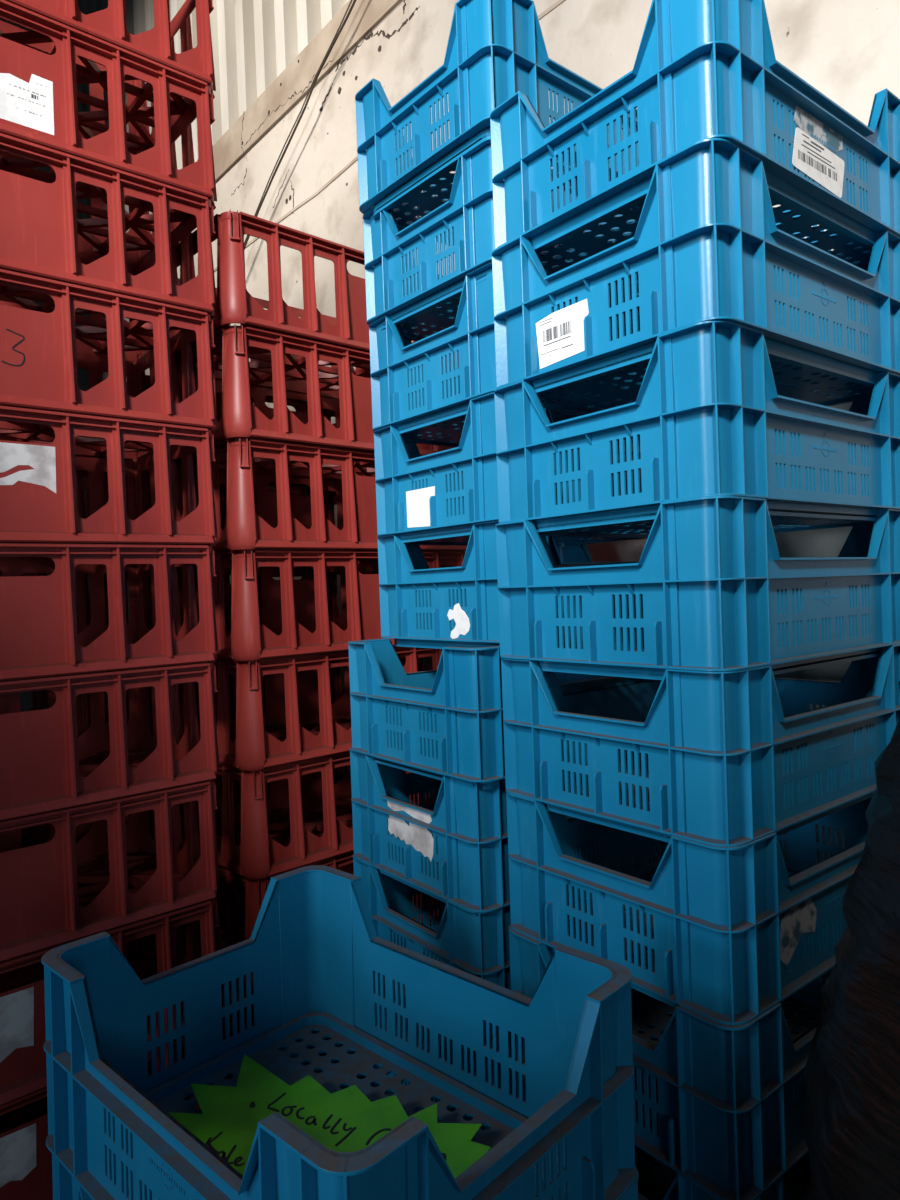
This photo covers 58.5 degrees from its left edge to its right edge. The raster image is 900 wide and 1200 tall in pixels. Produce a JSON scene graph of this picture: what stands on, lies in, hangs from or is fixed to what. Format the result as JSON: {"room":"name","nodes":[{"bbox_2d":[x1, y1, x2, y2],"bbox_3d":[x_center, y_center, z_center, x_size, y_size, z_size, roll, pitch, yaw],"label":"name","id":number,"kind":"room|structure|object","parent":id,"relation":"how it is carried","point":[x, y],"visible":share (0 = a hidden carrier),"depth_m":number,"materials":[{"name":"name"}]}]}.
{"room":"storage yard","nodes":[
{"label":"storage yard","id":0,"kind":"room"},
{"bbox_2d":[0,0,348,304],"bbox_3d":[-0.812,-3.970,3.351,0.060,3.820,12.061,-3,1,-40],"label":"wall","id":1,"kind":"structure","parent":0,"point":[254,41],"depth_m":3.52,"materials":[{"name":"white metal"}]},
{"bbox_2d":[20,0,899,1027],"bbox_3d":[-0.618,-0.388,3.409,0.264,3.405,12.000,-3,1,-40],"label":"wall","id":2,"kind":"structure","parent":0,"point":[848,51],"depth_m":2.51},
{"bbox_2d":[77,0,402,314],"bbox_3d":[-0.676,-2.004,3.390,0.262,0.160,12.000,-3,1,-40],"label":"trim","id":3,"kind":"structure","parent":2,"relation":"attached to","point":[365,15],"depth_m":3.08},
{"bbox_2d":[244,0,356,249],"bbox_3d":[-0.585,-1.716,3.030,0.112,0.890,1.466,-3,1,-44],"label":"hanging cable","id":4,"kind":"object","parent":2,"relation":"attached to","point":[339,30],"visible":0.9,"depth_m":2.98,"materials":[{"name":"black rubber"}]},
{"bbox_3d":[-0.450,1.377,2.017,13.000,0.100,14.000,-2,1,0],"label":"floor","id":5,"kind":"structure","parent":0,"visible":0},
{"bbox_2d":[0,1109,47,1129],"bbox_3d":[-1.209,1.232,1.959,0.794,0.240,0.459,-3,1,-41],"label":"crate","id":6,"kind":"object","parent":5,"relation":"on","point":[41,1111],"visible":0.02,"depth_m":2.08,"materials":[{"name":"red plastic"}]},
{"bbox_3d":[-1.217,0.992,1.956,0.795,0.240,0.459,-3,1,-41],"label":"crate","id":7,"kind":"object","parent":6,"relation":"on","visible":0},
{"bbox_2d":[22,833,128,966],"bbox_3d":[-1.226,0.752,1.953,0.794,0.240,0.459,-3,1,-41],"label":"crate","id":8,"kind":"object","parent":7,"relation":"on","point":[80,885],"visible":0.04,"depth_m":2.04,"materials":[{"name":"red plastic"}]},
{"bbox_2d":[21,814,129,847],"bbox_3d":[-1.235,0.512,1.950,0.794,0.240,0.459,-3,1,-41],"label":"crate","id":9,"kind":"object","parent":8,"relation":"on","point":[40,834],"visible":0.02,"depth_m":1.97,"materials":[{"name":"red plastic"}]},
{"bbox_2d":[0,681,128,737],"bbox_3d":[-1.244,0.272,1.947,0.794,0.240,0.459,-3,1,-41],"label":"crate","id":10,"kind":"object","parent":9,"relation":"on","point":[40,697],"visible":0.12,"depth_m":1.97,"materials":[{"name":"red plastic"}]},
{"bbox_2d":[0,570,108,633],"bbox_3d":[-1.252,0.032,1.944,0.794,0.240,0.459,-3,1,-41],"label":"crate","id":11,"kind":"object","parent":10,"relation":"on","point":[81,580],"visible":0.12,"depth_m":1.98,"materials":[{"name":"red plastic"}]},
{"bbox_2d":[76,470,108,518],"bbox_3d":[-1.261,-0.207,1.942,0.794,0.240,0.459,-3,1,-41],"label":"crate","id":12,"kind":"object","parent":11,"relation":"on","point":[82,478],"visible":0.03,"depth_m":2.02,"materials":[{"name":"red plastic"}]},
{"bbox_2d":[2,1062,148,1128],"bbox_3d":[-0.893,1.225,1.538,0.794,0.240,0.459,-3,1,-41],"label":"crate","id":13,"kind":"object","parent":5,"relation":"on","point":[15,1118],"visible":0.02,"depth_m":1.76,"materials":[{"name":"red plastic"}]},
{"bbox_2d":[0,952,199,1199],"bbox_3d":[-0.896,0.985,1.544,0.794,0.240,0.459,-3,1,-41],"label":"crate","id":14,"kind":"object","parent":13,"relation":"on","point":[25,1158],"visible":0.08,"depth_m":1.41,"materials":[{"name":"red plastic"}]},
{"bbox_2d":[0,853,218,1105],"bbox_3d":[-0.898,0.745,1.548,0.794,0.240,0.459,-3,1,-42],"label":"crate","id":15,"kind":"object","parent":14,"relation":"on","point":[23,1068],"visible":0.3,"depth_m":1.52,"materials":[{"name":"red plastic"}]},
{"bbox_2d":[0,780,219,961],"bbox_3d":[-0.904,0.505,1.556,0.794,0.240,0.459,-3,1,-41],"label":"crate","id":16,"kind":"object","parent":15,"relation":"on","point":[43,906],"visible":0.71,"depth_m":1.53,"materials":[{"name":"red plastic"}]},
{"bbox_2d":[0,662,219,820],"bbox_3d":[-0.905,0.265,1.560,0.794,0.240,0.459,-3,1,-42],"label":"crate","id":17,"kind":"object","parent":16,"relation":"on","point":[45,766],"visible":0.86,"depth_m":1.52,"materials":[{"name":"red plastic"}]},
{"bbox_2d":[0,543,218,680],"bbox_3d":[-0.910,0.025,1.568,0.794,0.240,0.459,-3,1,-41],"label":"crate","id":18,"kind":"object","parent":17,"relation":"on","point":[40,638],"visible":1,"depth_m":1.53,"materials":[{"name":"red plastic"}]},
{"bbox_2d":[0,406,217,546],"bbox_3d":[-0.913,-0.215,1.573,0.794,0.240,0.459,-3,1,-41],"label":"crate","id":19,"kind":"object","parent":18,"relation":"on","point":[38,483],"visible":0.89,"depth_m":1.53,"materials":[{"name":"red plastic"}]},
{"bbox_2d":[0,269,216,458],"bbox_3d":[-0.915,-0.456,1.578,0.794,0.240,0.459,-3,1,-41],"label":"crate","id":20,"kind":"object","parent":19,"relation":"on","point":[40,361],"visible":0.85,"depth_m":1.54,"materials":[{"name":"red plastic"}]},
{"bbox_2d":[0,133,216,361],"bbox_3d":[-0.917,-0.696,1.584,0.794,0.240,0.459,-3,1,-41],"label":"crate","id":21,"kind":"object","parent":20,"relation":"on","point":[39,233],"visible":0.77,"depth_m":1.55,"materials":[{"name":"red plastic"}]},
{"bbox_2d":[0,0,216,264],"bbox_3d":[-0.919,-0.936,1.591,0.794,0.240,0.459,-3,1,-41],"label":"crate","id":22,"kind":"object","parent":21,"relation":"on","point":[38,90],"visible":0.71,"depth_m":1.55,"materials":[{"name":"red plastic"}]},
{"bbox_2d":[0,0,215,154],"bbox_3d":[-0.924,-1.176,1.597,0.794,0.240,0.459,-3,1,-41],"label":"crate","id":23,"kind":"object","parent":22,"relation":"on","point":[156,44],"visible":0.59,"depth_m":1.67,"materials":[{"name":"red plastic"}]},
{"bbox_2d":[224,1008,440,1078],"bbox_3d":[-0.265,1.200,2.196,0.794,0.240,0.459,-3,1,-43],"label":"crate","id":24,"kind":"object","parent":5,"relation":"on","point":[228,1076],"visible":0.02,"depth_m":2.17,"materials":[{"name":"red plastic"}]},
{"bbox_2d":[183,911,438,1039],"bbox_3d":[-0.273,0.960,2.192,0.794,0.240,0.459,-3,1,-43],"label":"crate","id":25,"kind":"object","parent":24,"relation":"on","point":[223,925],"visible":0.02,"depth_m":1.93,"materials":[{"name":"red plastic"}]},
{"bbox_2d":[181,791,438,985],"bbox_3d":[-0.290,0.721,2.177,0.794,0.240,0.459,-3,1,-43],"label":"crate","id":26,"kind":"object","parent":25,"relation":"on","point":[230,904],"visible":0.11,"depth_m":1.85,"materials":[{"name":"red plastic"}]},
{"bbox_2d":[179,751,433,878],"bbox_3d":[-0.297,0.481,2.167,0.794,0.240,0.459,-3,1,-43],"label":"crate","id":27,"kind":"object","parent":26,"relation":"on","point":[245,847],"visible":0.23,"depth_m":1.85,"materials":[{"name":"red plastic"}]},
{"bbox_2d":[178,646,441,770],"bbox_3d":[-0.304,0.241,2.157,0.794,0.240,0.459,-3,1,-43],"label":"crate","id":28,"kind":"object","parent":27,"relation":"on","point":[300,722],"visible":0.31,"depth_m":1.84,"materials":[{"name":"red plastic"}]},
{"bbox_2d":[176,550,465,660],"bbox_3d":[-0.312,0.002,2.147,0.794,0.240,0.459,-3,1,-43],"label":"crate","id":29,"kind":"object","parent":28,"relation":"on","point":[296,621],"visible":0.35,"depth_m":1.87,"materials":[{"name":"red plastic"}]},
{"bbox_2d":[175,438,466,552],"bbox_3d":[-0.321,-0.238,2.137,0.794,0.240,0.459,-3,1,-43],"label":"crate","id":30,"kind":"object","parent":29,"relation":"on","point":[282,521],"visible":0.38,"depth_m":1.86,"materials":[{"name":"red plastic"}]},
{"bbox_2d":[175,325,459,478],"bbox_3d":[-0.326,-0.478,2.126,0.794,0.240,0.459,-3,1,-43],"label":"crate","id":31,"kind":"object","parent":30,"relation":"on","point":[352,430],"visible":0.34,"depth_m":1.85,"materials":[{"name":"red plastic"}]},
{"bbox_2d":[175,209,458,398],"bbox_3d":[-0.337,-0.718,2.116,0.794,0.240,0.459,-3,1,-43],"label":"crate","id":32,"kind":"object","parent":31,"relation":"on","point":[235,304],"visible":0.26,"depth_m":1.84,"materials":[{"name":"red plastic"}]},
{"bbox_2d":[801,681,899,1199],"bbox_3d":[0.735,0.649,0.754,0.757,1.300,0.704,-2,1,0],"label":"wrapped bundle","id":33,"kind":"object","parent":5,"relation":"on","point":[850,1122],"visible":1,"depth_m":0.77,"materials":[{"name":"black"}]},
{"bbox_3d":[-0.589,1.208,2.501,0.795,0.240,0.459,-3,1,-43],"label":"crate","id":34,"kind":"object","parent":5,"relation":"on","visible":0},
{"bbox_3d":[-0.597,0.968,2.498,0.795,0.240,0.459,-3,1,-43],"label":"crate","id":35,"kind":"object","parent":34,"relation":"on","visible":0},
{"bbox_2d":[140,783,343,893],"bbox_3d":[-0.606,0.729,2.495,0.794,0.240,0.459,-3,1,-43],"label":"crate","id":36,"kind":"object","parent":35,"relation":"on","point":[240,888],"visible":0.02,"depth_m":2.24,"materials":[{"name":"red plastic"}]},
{"bbox_2d":[151,765,346,835],"bbox_3d":[-0.615,0.489,2.493,0.794,0.240,0.459,-3,1,-43],"label":"crate","id":37,"kind":"object","parent":36,"relation":"on","point":[339,772],"visible":0.02,"depth_m":2.30,"materials":[{"name":"red plastic"}]},
{"bbox_2d":[104,667,343,733],"bbox_3d":[-0.624,0.249,2.490,0.794,0.240,0.459,-3,1,-43],"label":"crate","id":38,"kind":"object","parent":37,"relation":"on","point":[337,691],"visible":0.03,"depth_m":2.29,"materials":[{"name":"red plastic"}]},
{"bbox_2d":[125,567,378,630],"bbox_3d":[-0.632,0.009,2.486,0.794,0.240,0.459,-3,1,-43],"label":"crate","id":39,"kind":"object","parent":38,"relation":"on","point":[303,572],"visible":0.09,"depth_m":2.39,"materials":[{"name":"red plastic"}]},
{"bbox_2d":[125,469,336,529],"bbox_3d":[-0.641,-0.231,2.483,0.794,0.240,0.459,-3,1,-43],"label":"crate","id":40,"kind":"object","parent":39,"relation":"on","point":[330,497],"visible":0.04,"depth_m":2.33,"materials":[{"name":"red plastic"}]},
{"bbox_2d":[126,375,341,495],"bbox_3d":[-0.650,-0.470,2.481,0.794,0.240,0.459,-3,1,-43],"label":"crate","id":41,"kind":"object","parent":40,"relation":"on","point":[299,405],"visible":0.02,"depth_m":2.38,"materials":[{"name":"red plastic"}]},
{"bbox_3d":[0.434,1.212,1.254,0.541,0.219,0.400,-3,1,-38],"label":"crate","id":42,"kind":"object","parent":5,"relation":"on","visible":0},
{"bbox_3d":[0.429,1.011,1.252,0.541,0.219,0.400,-3,1,-38],"label":"crate","id":43,"kind":"object","parent":42,"relation":"on","visible":0},
{"bbox_2d":[511,1014,810,1199],"bbox_3d":[0.421,0.807,1.250,0.541,0.224,0.400,-3,1,-38],"label":"crate","id":44,"kind":"object","parent":43,"relation":"on","point":[662,1181],"visible":0.06,"depth_m":1.24,"materials":[{"name":"blue plastic"}]},
{"bbox_2d":[509,919,832,1199],"bbox_3d":[0.418,0.601,1.243,0.541,0.224,0.400,-3,1,-38],"label":"crate","id":45,"kind":"object","parent":44,"relation":"on","point":[726,1109],"visible":0.42,"depth_m":0.98,"materials":[{"name":"blue plastic"}]},
{"bbox_2d":[506,792,871,1024],"bbox_3d":[0.414,0.394,1.246,0.541,0.225,0.400,-3,1,-38],"label":"crate","id":46,"kind":"object","parent":45,"relation":"on","point":[731,934],"visible":0.81,"depth_m":1.05,"materials":[{"name":"blue plastic"}]},
{"bbox_2d":[501,644,899,846],"bbox_3d":[0.406,0.187,1.247,0.541,0.223,0.400,-3,1,-39],"label":"crate","id":47,"kind":"object","parent":46,"relation":"on","point":[716,758],"visible":0.95,"depth_m":1.07,"materials":[{"name":"blue plastic"}]},
{"bbox_2d":[495,496,899,679],"bbox_3d":[0.397,-0.017,1.243,0.541,0.221,0.400,-3,1,-39],"label":"crate","id":48,"kind":"object","parent":47,"relation":"on","point":[715,591],"visible":0.97,"depth_m":1.05,"materials":[{"name":"blue plastic"}]},
{"bbox_2d":[494,320,899,537],"bbox_3d":[0.395,-0.221,1.242,0.541,0.221,0.400,-3,1,-38],"label":"crate","id":49,"kind":"object","parent":48,"relation":"on","point":[708,414],"visible":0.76,"depth_m":1.06,"materials":[{"name":"blue plastic"}]},
{"bbox_2d":[492,138,899,413],"bbox_3d":[0.391,-0.425,1.236,0.541,0.225,0.400,-3,1,-38],"label":"crate","id":50,"kind":"object","parent":49,"relation":"on","point":[707,244],"visible":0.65,"depth_m":1.06,"materials":[{"name":"blue plastic"}]},
{"bbox_2d":[490,0,899,300],"bbox_3d":[0.388,-0.632,1.232,0.541,0.224,0.400,-3,1,-39],"label":"crate","id":51,"kind":"object","parent":50,"relation":"on","point":[703,69],"visible":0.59,"depth_m":1.06,"materials":[{"name":"blue plastic"}]},
{"bbox_3d":[0.160,1.216,1.585,0.541,0.223,0.400,-3,1,-38],"label":"crate","id":52,"kind":"object","parent":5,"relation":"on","visible":0},
{"bbox_3d":[0.152,1.010,1.583,0.541,0.225,0.400,-3,1,-38],"label":"crate","id":53,"kind":"object","parent":52,"relation":"on","visible":0},
{"bbox_2d":[375,986,667,1130],"bbox_3d":[0.145,0.803,1.580,0.541,0.225,0.400,-3,1,-38],"label":"crate","id":54,"kind":"object","parent":53,"relation":"on","point":[467,1118],"visible":0.02,"depth_m":1.33,"materials":[{"name":"blue plastic"}]},
{"bbox_2d":[353,856,649,1042],"bbox_3d":[0.139,0.596,1.575,0.541,0.226,0.400,-3,1,-38],"label":"crate","id":55,"kind":"object","parent":54,"relation":"on","point":[474,943],"visible":0.16,"depth_m":1.35,"materials":[{"name":"blue plastic"}]},
{"bbox_2d":[349,747,652,911],"bbox_3d":[0.134,0.388,1.569,0.541,0.226,0.400,-3,1,-38],"label":"crate","id":56,"kind":"object","parent":55,"relation":"on","point":[461,838],"visible":0.5,"depth_m":1.36,"materials":[{"name":"blue plastic"}]},
{"bbox_2d":[348,638,652,788],"bbox_3d":[0.133,0.180,1.550,0.541,0.225,0.400,-3,1,-38],"label":"crate","id":57,"kind":"object","parent":56,"relation":"on","point":[447,720],"visible":0.41,"depth_m":1.35,"materials":[{"name":"blue plastic"}]},
{"bbox_2d":[377,520,642,648],"bbox_3d":[0.181,-0.029,1.639,0.541,0.221,0.400,-3,1,-39],"label":"crate","id":58,"kind":"object","parent":57,"relation":"on","point":[421,606],"visible":0.31,"depth_m":1.48,"materials":[{"name":"blue plastic"}]},
{"bbox_2d":[373,392,646,545],"bbox_3d":[0.175,-0.235,1.624,0.541,0.227,0.400,-3,1,-39],"label":"crate","id":59,"kind":"object","parent":58,"relation":"on","point":[420,499],"visible":0.34,"depth_m":1.47,"materials":[{"name":"blue plastic"}]},
{"bbox_2d":[369,262,639,447],"bbox_3d":[0.166,-0.445,1.617,0.541,0.227,0.400,-3,1,-39],"label":"crate","id":60,"kind":"object","parent":59,"relation":"on","point":[410,385],"visible":0.28,"depth_m":1.46,"materials":[{"name":"blue plastic"}]},
{"bbox_2d":[363,129,639,341],"bbox_3d":[0.156,-0.653,1.605,0.541,0.227,0.400,-3,1,-39],"label":"crate","id":61,"kind":"object","parent":60,"relation":"on","point":[406,287],"visible":0.29,"depth_m":1.44,"materials":[{"name":"blue plastic"}]},
{"bbox_2d":[355,0,638,244],"bbox_3d":[0.144,-0.865,1.576,0.541,0.233,0.400,-3,1,-40],"label":"crate","id":62,"kind":"object","parent":61,"relation":"on","point":[496,50],"visible":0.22,"depth_m":1.36,"materials":[{"name":"blue plastic"}]},
{"bbox_3d":[-0.106,1.271,0.877,0.600,0.115,0.500,-1,1,43],"label":"wooden pallet","id":63,"kind":"object","parent":5,"relation":"on","visible":0},
{"bbox_3d":[-0.111,1.119,0.875,0.541,0.224,0.400,-1,1,43],"label":"crate","id":64,"kind":"object","parent":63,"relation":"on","visible":0},
{"bbox_3d":[-0.118,0.914,0.872,0.541,0.224,0.400,-1,1,43],"label":"crate","id":65,"kind":"object","parent":64,"relation":"on","visible":0},
{"bbox_2d":[52,1031,638,1199],"bbox_3d":[-0.125,0.709,0.870,0.543,0.240,0.406,-1,0,43],"label":"crate","id":66,"kind":"object","parent":65,"relation":"on","point":[65,1187],"visible":0.15,"depth_m":0.88,"materials":[{"name":"blue plastic"}]},
{"bbox_2d":[41,865,635,1199],"bbox_3d":[-0.132,0.503,0.868,0.543,0.240,0.406,-1,0,43],"label":"crate","id":67,"kind":"object","parent":66,"relation":"on","point":[314,954],"visible":0.94,"depth_m":0.92,"materials":[{"name":"blue plastic"}]},
{"bbox_2d":[168,1054,490,1177],"bbox_3d":[-0.149,0.588,0.840,0.425,0.001,0.274,-2,1,24],"label":"sign","id":68,"kind":"object","parent":67,"relation":"in","point":[345,1120],"visible":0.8,"depth_m":0.91,"materials":[{"name":"green paper"}]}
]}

